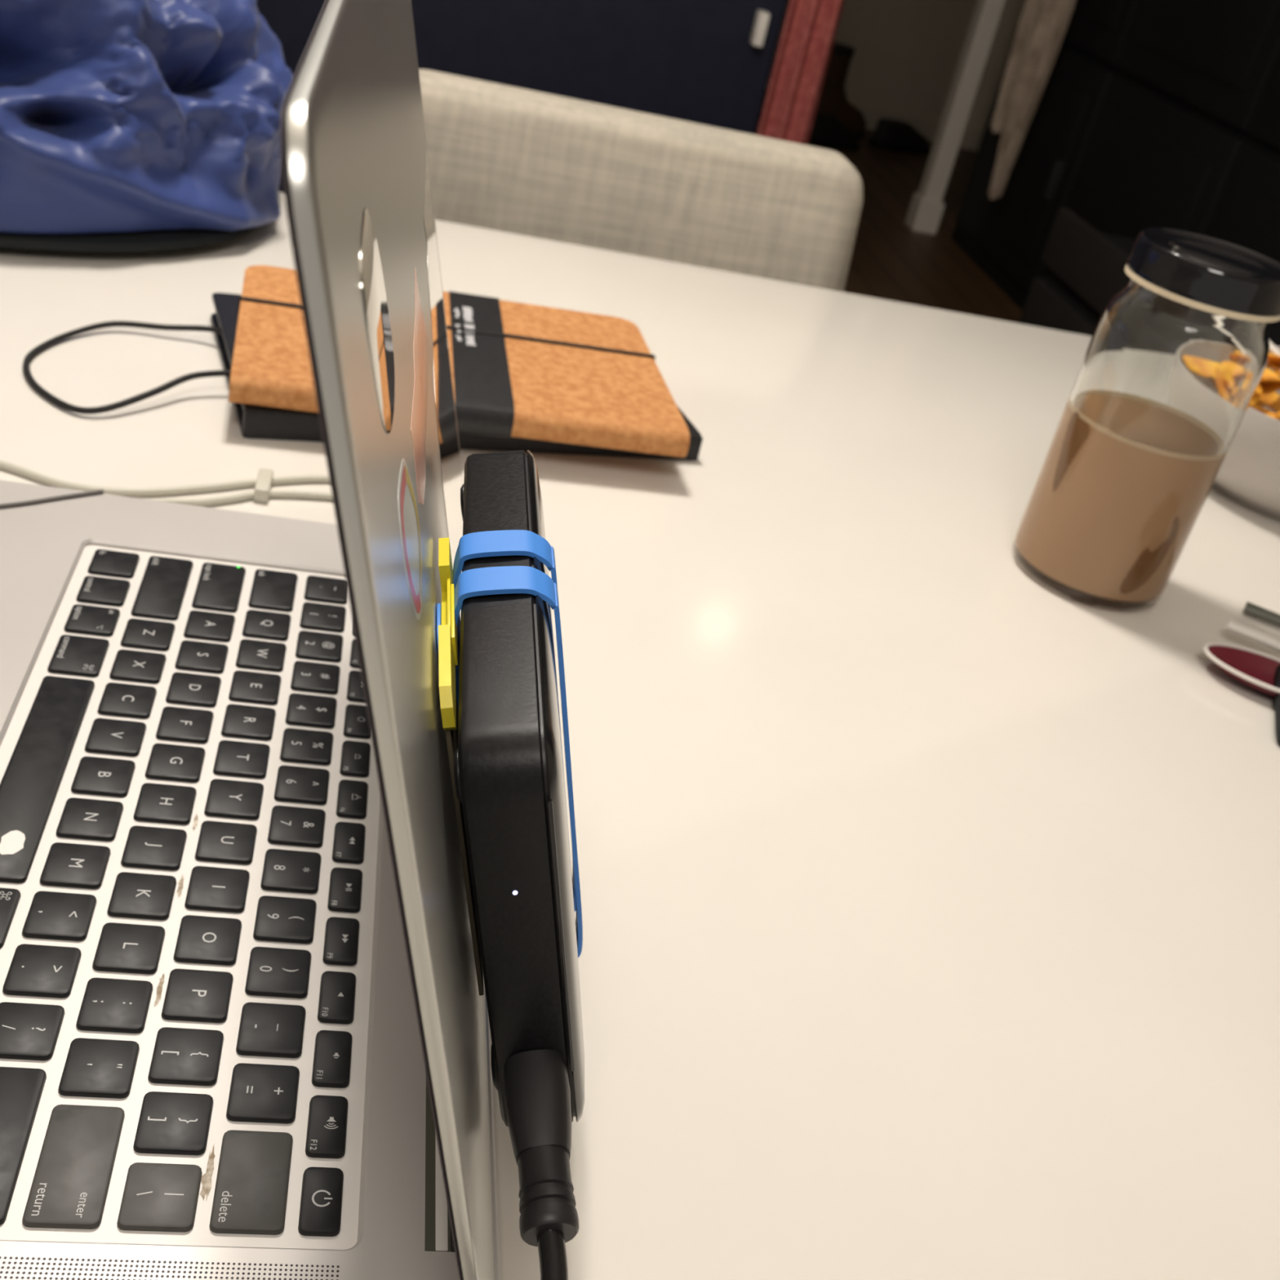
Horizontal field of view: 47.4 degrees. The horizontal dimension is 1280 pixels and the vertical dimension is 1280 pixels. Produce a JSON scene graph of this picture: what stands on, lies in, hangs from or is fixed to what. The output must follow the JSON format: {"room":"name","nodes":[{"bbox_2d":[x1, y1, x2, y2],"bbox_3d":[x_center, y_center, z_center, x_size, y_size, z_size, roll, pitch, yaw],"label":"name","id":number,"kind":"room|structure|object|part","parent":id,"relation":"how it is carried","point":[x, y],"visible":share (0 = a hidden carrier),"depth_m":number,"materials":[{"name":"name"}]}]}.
{"room":"dining room","nodes":[
{"label":"dining room","id":0,"kind":"room"},
{"bbox_2d":[755,120,1022,323],"bbox_3d":[-0.260,-0.137,2.225,6.000,0.050,8.200,7,31,-12],"label":"floor","id":1,"kind":"structure","parent":0,"point":[890,260],"depth_m":4.34,"materials":[{"name":"brown wood"}]},
{"bbox_2d":[261,0,787,192],"bbox_3d":[-0.827,-1.622,2.470,2.255,1.960,0.780,7,31,-12],"label":"tall cabinet","id":2,"kind":"object","parent":1,"relation":"on","point":[704,62],"visible":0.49,"depth_m":2.52,"materials":[{"name":"blue wood"}]},
{"bbox_2d":[755,0,844,145],"bbox_3d":[0.367,-1.292,2.495,0.140,1.461,0.040,7,31,-12],"label":"curtain","id":3,"kind":"object","parent":2,"relation":"hanging from","point":[809,29],"visible":0.41,"depth_m":2.64,"materials":[{"name":"red fabric"}]},
{"bbox_2d":[0,191,1279,1279],"bbox_3d":[-0.152,0.386,0.598,2.250,0.748,1.387,7,31,-12],"label":"dining table","id":4,"kind":"object","parent":1,"relation":"on","point":[930,889],"depth_m":0.53,"materials":[{"name":"white laminate"}]},
{"bbox_2d":[0,226,256,253],"bbox_3d":[-0.547,-0.317,0.864,0.644,0.012,0.364,7,31,-12],"label":"tray","id":5,"kind":"object","parent":4,"relation":"on","point":[149,241],"visible":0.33,"depth_m":0.80,"materials":[{"name":"plastic"}]},
{"bbox_2d":[0,0,292,234],"bbox_3d":[-0.529,-0.418,0.806,0.673,0.228,0.395,5,31,-14],"label":"plastic bag","id":6,"kind":"object","parent":5,"relation":"on","point":[117,116],"visible":0.93,"depth_m":0.79,"materials":[{"name":"plastic"}]},
{"bbox_2d":[0,460,333,506],"bbox_3d":[-0.214,-0.065,0.587,0.256,0.006,0.047,4,32,-17],"label":"cable","id":7,"kind":"object","parent":4,"relation":"on","point":[263,484],"visible":0.66,"depth_m":0.60,"materials":[{"name":"beige plastic"}]},
{"bbox_2d":[0,0,500,1279],"bbox_3d":[-0.143,-0.049,0.346,0.246,0.250,0.354,7,31,-12],"label":"laptop","id":8,"kind":"object","parent":4,"relation":"on","point":[245,1031],"visible":0.98,"depth_m":0.34,"materials":[{"name":"metal"}]},
{"bbox_2d":[0,488,103,508],"bbox_3d":[-0.233,-0.049,0.520,0.082,0.002,0.009,-8,36,-33],"label":"cord","id":9,"kind":"object","parent":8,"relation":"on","point":[96,491],"visible":1,"depth_m":0.53,"materials":[{"name":"grey plastic"}]},
{"bbox_2d":[0,1256,339,1279],"bbox_3d":[-0.102,0.126,0.282,0.086,0.001,0.014,7,31,-12],"label":"speaker grille","id":10,"kind":"object","parent":8,"relation":"attached to","point":[88,1260],"depth_m":0.29,"materials":[{"name":"silver metal"}]},
{"bbox_3d":[-0.052,-0.045,0.361,0.062,0.234,0.354,7,31,-12],"label":"lid","id":11,"kind":"part","parent":8,"relation":"part of","materials":[{"name":"metal"}]},
{"bbox_2d":[400,465,421,613],"bbox_3d":[-0.038,-0.014,0.244,0.007,0.027,0.023,7,31,-12],"label":"print","id":12,"kind":"object","parent":8,"relation":"on","point":[410,549],"depth_m":0.24,"materials":[{"name":"red"}]},
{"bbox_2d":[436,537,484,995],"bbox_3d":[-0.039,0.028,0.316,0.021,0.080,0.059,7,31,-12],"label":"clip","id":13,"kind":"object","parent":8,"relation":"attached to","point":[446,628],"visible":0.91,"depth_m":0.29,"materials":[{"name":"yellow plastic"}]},
{"bbox_3d":[-0.039,-0.002,0.298,0.005,0.011,0.059,7,31,-12],"label":"hook plate","id":14,"kind":"part","parent":13,"relation":"part of","materials":[{"name":"yellow plastic"}]},
{"bbox_2d":[453,449,584,1126],"bbox_3d":[-0.028,0.028,0.337,0.044,0.104,0.135,7,31,-12],"label":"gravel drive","id":15,"kind":"object","parent":8,"relation":"attached to","point":[508,771],"visible":0.98,"depth_m":0.28,"materials":[{"name":"black plastic"}]},
{"bbox_2d":[453,529,576,911],"bbox_3d":[-0.028,0.024,0.346,0.045,0.106,0.010,7,31,-12],"label":"rubber band","id":16,"kind":"object","parent":15,"relation":"attached to","point":[505,542],"visible":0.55,"depth_m":0.32,"materials":[{"name":"blue rubber"}]},
{"bbox_2d":[454,565,582,957],"bbox_3d":[-0.027,0.032,0.332,0.045,0.106,0.010,7,31,-12],"label":"rubber band","id":17,"kind":"object","parent":15,"relation":"attached to","point":[510,579],"visible":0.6,"depth_m":0.30,"materials":[{"name":"blue rubber"}]},
{"bbox_2d":[503,1048,578,1279],"bbox_3d":[0.004,0.174,0.216,0.025,0.068,0.240,1,33,-22],"label":"cable","id":18,"kind":"object","parent":15,"relation":"attached to","point":[537,1091],"visible":1,"depth_m":0.28,"materials":[{"name":"black rubber"}]},
{"bbox_3d":[0.009,0.188,0.206,0.019,0.057,0.207,-2,34,-25],"label":"cord","id":19,"kind":"part","parent":18,"relation":"part of","materials":[{"name":"black plastic"}]},
{"bbox_2d":[22,292,702,460],"bbox_3d":[-0.138,-0.135,0.729,0.314,0.014,0.146,0,33,-23],"label":"notebook","id":20,"kind":"object","parent":4,"relation":"on","point":[257,422],"visible":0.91,"depth_m":0.69,"materials":[{"name":"black paper"}]},
{"bbox_2d":[228,265,689,457],"bbox_3d":[-0.092,-0.141,0.729,0.213,0.016,0.156,5,31,-15],"label":"notebook","id":21,"kind":"object","parent":20,"relation":"on","point":[519,370],"visible":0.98,"depth_m":0.70,"materials":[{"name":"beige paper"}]},
{"bbox_2d":[453,306,475,346],"bbox_3d":[-0.090,-0.162,0.750,0.011,0.001,0.056,7,31,-12],"label":"print","id":22,"kind":"object","parent":21,"relation":"on","point":[469,310],"depth_m":0.75},
{"bbox_2d":[1013,227,1279,611],"bbox_3d":[0.236,-0.101,0.679,0.076,0.163,0.076,7,31,-12],"label":"glass jar","id":23,"kind":"object","parent":4,"relation":"on","point":[1171,369],"visible":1,"depth_m":0.65,"materials":[{"name":"clear glass"}]},
{"bbox_3d":[0.252,-0.163,0.642,0.071,0.016,0.071,7,31,-12],"label":"screw lid","id":24,"kind":"part","parent":23,"relation":"part of","materials":[{"name":"black paint"}]},
{"bbox_2d":[1212,346,1279,519],"bbox_3d":[0.398,-0.117,0.873,0.178,0.064,0.178,7,31,-12],"label":"bowl","id":25,"kind":"object","parent":4,"relation":"on","point":[1249,473],"visible":0.41,"depth_m":0.82,"materials":[{"name":"grey ceramic"}]},
{"bbox_2d":[1250,383,1262,404],"bbox_3d":[0.354,-0.146,0.853,0.028,0.012,0.024,7,31,-12],"label":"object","id":26,"kind":"object","parent":25,"relation":"in","point":[1255,399],"visible":0.11,"depth_m":0.85,"materials":[{"name":"orange food"}]},
{"bbox_2d":[1254,390,1261,395],"bbox_3d":[0.358,-0.152,0.862,0.026,0.008,0.032,7,31,-12],"label":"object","id":27,"kind":"object","parent":25,"relation":"in","point":[1257,393],"visible":0.11,"depth_m":0.85,"materials":[{"name":"orange food"}]},
{"bbox_2d":[1248,403,1270,413],"bbox_3d":[0.345,-0.134,0.835,0.028,0.011,0.022,7,31,-12],"label":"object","id":28,"kind":"object","parent":25,"relation":"in","point":[1262,410],"visible":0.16,"depth_m":0.83,"materials":[{"name":"orange food"}]},
{"bbox_2d":[1254,391,1279,406],"bbox_3d":[0.381,-0.152,0.899,0.027,0.010,0.019,7,31,-12],"label":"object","id":29,"kind":"object","parent":25,"relation":"in","point":[1270,397],"visible":0.23,"depth_m":0.90,"materials":[{"name":"orange food"}]},
{"bbox_2d":[1256,400,1279,409],"bbox_3d":[0.383,-0.139,0.874,0.030,0.007,0.022,7,31,-12],"label":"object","id":30,"kind":"object","parent":25,"relation":"in","point":[1261,402],"visible":0.93,"depth_m":0.87,"materials":[{"name":"orange food"}]},
{"bbox_2d":[1259,367,1279,393],"bbox_3d":[0.371,-0.157,0.879,0.031,0.013,0.022,24,32,17],"label":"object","id":31,"kind":"object","parent":25,"relation":"in","point":[1268,387],"visible":0.23,"depth_m":0.87,"materials":[{"name":"orange food"}]},
{"bbox_2d":[1259,377,1279,383],"bbox_3d":[0.378,-0.153,0.865,0.029,0.012,0.022,7,31,-12],"label":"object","id":32,"kind":"object","parent":25,"relation":"in","point":[1264,380],"visible":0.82,"depth_m":0.86,"materials":[{"name":"orange food"}]},
{"bbox_2d":[1265,411,1279,420],"bbox_3d":[0.359,-0.125,0.835,0.027,0.007,0.022,7,31,-12],"label":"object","id":33,"kind":"object","parent":25,"relation":"in","point":[1271,414],"visible":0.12,"depth_m":0.84,"materials":[{"name":"orange food"}]},
{"bbox_2d":[1265,352,1279,368],"bbox_3d":[0.400,-0.174,0.912,0.036,0.015,0.025,7,31,-12],"label":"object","id":34,"kind":"object","parent":25,"relation":"in","point":[1273,358],"visible":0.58,"depth_m":0.91,"materials":[{"name":"orange food"}]},
{"bbox_2d":[1268,339,1279,355],"bbox_3d":[0.400,-0.185,0.918,0.148,0.057,0.014,35,36,31],"label":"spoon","id":35,"kind":"object","parent":25,"relation":"in","point":[1273,348],"visible":0.08,"depth_m":0.92,"materials":[{"name":"white plastic"}]},
{"bbox_2d":[1268,362,1279,373],"bbox_3d":[0.402,-0.165,0.912,0.019,0.011,0.029,7,31,-12],"label":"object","id":36,"kind":"object","parent":25,"relation":"in","point":[1270,364],"visible":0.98,"depth_m":0.91,"materials":[{"name":"orange food"}]},
{"bbox_2d":[1269,395,1279,412],"bbox_3d":[0.408,-0.145,0.914,0.028,0.004,0.038,7,31,-12],"label":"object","id":37,"kind":"object","parent":25,"relation":"in","point":[1273,409],"visible":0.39,"depth_m":0.91,"materials":[{"name":"orange food"}]},
{"bbox_2d":[1272,397,1279,405],"bbox_3d":[0.388,-0.153,0.914,0.029,0.004,0.026,7,31,-12],"label":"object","id":38,"kind":"object","parent":25,"relation":"in","point":[1277,402],"visible":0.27,"depth_m":0.91,"materials":[{"name":"orange food"}]},
{"bbox_2d":[1275,411,1279,417],"bbox_3d":[0.376,-0.125,0.828,0.032,0.005,0.030,7,31,-12],"label":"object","id":39,"kind":"object","parent":25,"relation":"in","point":[1277,414],"visible":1,"depth_m":0.83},
{"bbox_2d":[1225,619,1279,653],"bbox_3d":[0.349,0.031,0.656,0.173,0.009,0.008,27,33,21],"label":"knife","id":40,"kind":"object","parent":4,"relation":"on","point":[1256,636],"visible":1,"depth_m":0.68,"materials":[{"name":"metal"}]},
{"bbox_3d":[0.334,-0.002,0.710,0.080,0.005,0.010,21,31,12],"label":"olive handle","id":41,"kind":"part","parent":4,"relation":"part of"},
{"bbox_2d":[1273,663,1279,743],"bbox_3d":[0.322,0.042,0.629,0.095,0.009,0.080,21,31,12],"label":"case","id":42,"kind":"object","parent":4,"relation":"on","point":[1277,676],"visible":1,"depth_m":0.63,"materials":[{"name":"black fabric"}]},
{"bbox_2d":[1203,641,1279,696],"bbox_3d":[0.309,0.029,0.643,0.124,0.010,0.034,24,32,17],"label":"spoon","id":43,"kind":"object","parent":42,"relation":"in","point":[1255,668],"visible":1,"depth_m":0.66,"materials":[{"name":"red plastic"}]},
{"bbox_2d":[418,69,863,292],"bbox_3d":[-0.051,0.065,1.110,0.386,0.816,0.465,7,31,-12],"label":"dining chair","id":44,"kind":"object","parent":1,"relation":"on","point":[502,157],"visible":0.2,"depth_m":1.07,"materials":[{"name":"grey fabric"}]},
{"bbox_2d":[816,42,866,138],"bbox_3d":[0.786,-2.128,5.640,0.270,0.310,0.110,7,31,-12],"label":"boot","id":45,"kind":"object","parent":1,"relation":"on","point":[833,101],"visible":0.46,"depth_m":5.61,"materials":[{"name":"brown leather"}]},
{"bbox_2d":[867,118,930,155],"bbox_3d":[1.019,-1.957,5.661,0.280,0.100,0.096,-4,35,-28],"label":"shoe","id":46,"kind":"object","parent":1,"relation":"on","point":[891,135],"visible":1,"depth_m":5.61,"materials":[{"name":"black leather"}]},
{"bbox_2d":[905,0,1005,235],"bbox_3d":[1.140,-2.326,3.974,0.080,2.460,0.090,7,31,-12],"label":"trim","id":47,"kind":"structure","parent":1,"relation":"on","point":[926,206],"depth_m":4.39,"materials":[{"name":"beige wood"}]},
{"bbox_2d":[951,0,1279,310],"bbox_3d":[1.710,-1.397,2.907,0.785,2.210,2.820,7,31,-12],"label":"tall cabinet","id":48,"kind":"object","parent":1,"relation":"on","point":[1148,113],"visible":0.61,"depth_m":3.45,"materials":[{"name":"black wood"}]},
{"bbox_2d":[987,0,1076,199],"bbox_3d":[1.137,-1.896,3.712,0.099,1.500,0.325,7,31,-12],"label":"scarf","id":49,"kind":"object","parent":48,"relation":"hanging from","point":[1043,24],"visible":1,"depth_m":3.88,"materials":[{"name":"beige fabric"}]},
{"bbox_3d":[1.080,-1.358,4.083,0.024,0.580,0.680,7,31,-12],"label":"door","id":50,"kind":"part","parent":48,"relation":"part of","materials":[{"name":"black wood"}]},
{"bbox_3d":[1.093,-1.213,3.846,0.027,0.100,0.015,7,31,-12],"label":"handle","id":51,"kind":"part","parent":48,"relation":"part of","materials":[{"name":"black metal"}]},
{"bbox_3d":[1.302,-2.248,3.552,0.024,1.500,0.680,7,31,-12],"label":"door","id":52,"kind":"part","parent":48,"relation":"part of","materials":[{"name":"black wood"}]},
{"bbox_3d":[1.162,-0.986,3.496,0.024,0.580,0.680,7,31,-12],"label":"door","id":53,"kind":"part","parent":48,"relation":"part of","materials":[{"name":"black wood"}]},
{"bbox_3d":[1.385,-1.876,2.964,0.024,1.500,0.680,7,31,-12],"label":"door","id":54,"kind":"part","parent":48,"relation":"part of","materials":[{"name":"black wood"}]},
{"bbox_3d":[1.244,-0.615,2.908,0.024,0.580,0.680,7,31,-12],"label":"door","id":55,"kind":"part","parent":48,"relation":"part of","materials":[{"name":"black wood"}]},
{"bbox_3d":[1.467,-1.505,2.377,0.024,1.500,0.680,7,31,-12],"label":"door","id":56,"kind":"part","parent":48,"relation":"part of","materials":[{"name":"black wood"}]},
{"bbox_2d":[1017,207,1279,346],"bbox_3d":[0.970,-0.368,2.549,0.490,0.530,0.600,7,31,-12],"label":"chair","id":57,"kind":"object","parent":1,"relation":"on","point":[1086,265],"visible":0.16,"depth_m":2.54,"materials":[{"name":"black"}]},
{"bbox_2d":[767,0,1026,128],"bbox_3d":[-0.473,-3.339,4.996,6.000,2.460,0.100,7,31,-12],"label":"wall","id":58,"kind":"structure","parent":0,"point":[907,55],"depth_m":5.79,"materials":[{"name":"paint"}]},
{"bbox_2d":[765,84,984,151],"bbox_3d":[-1.031,-2.352,5.473,5.350,0.090,0.015,7,31,-12],"label":"baseboard","id":59,"kind":"structure","parent":58,"relation":"attached to","point":[928,127],"depth_m":5.92,"materials":[{"name":"paint"}]}
]}

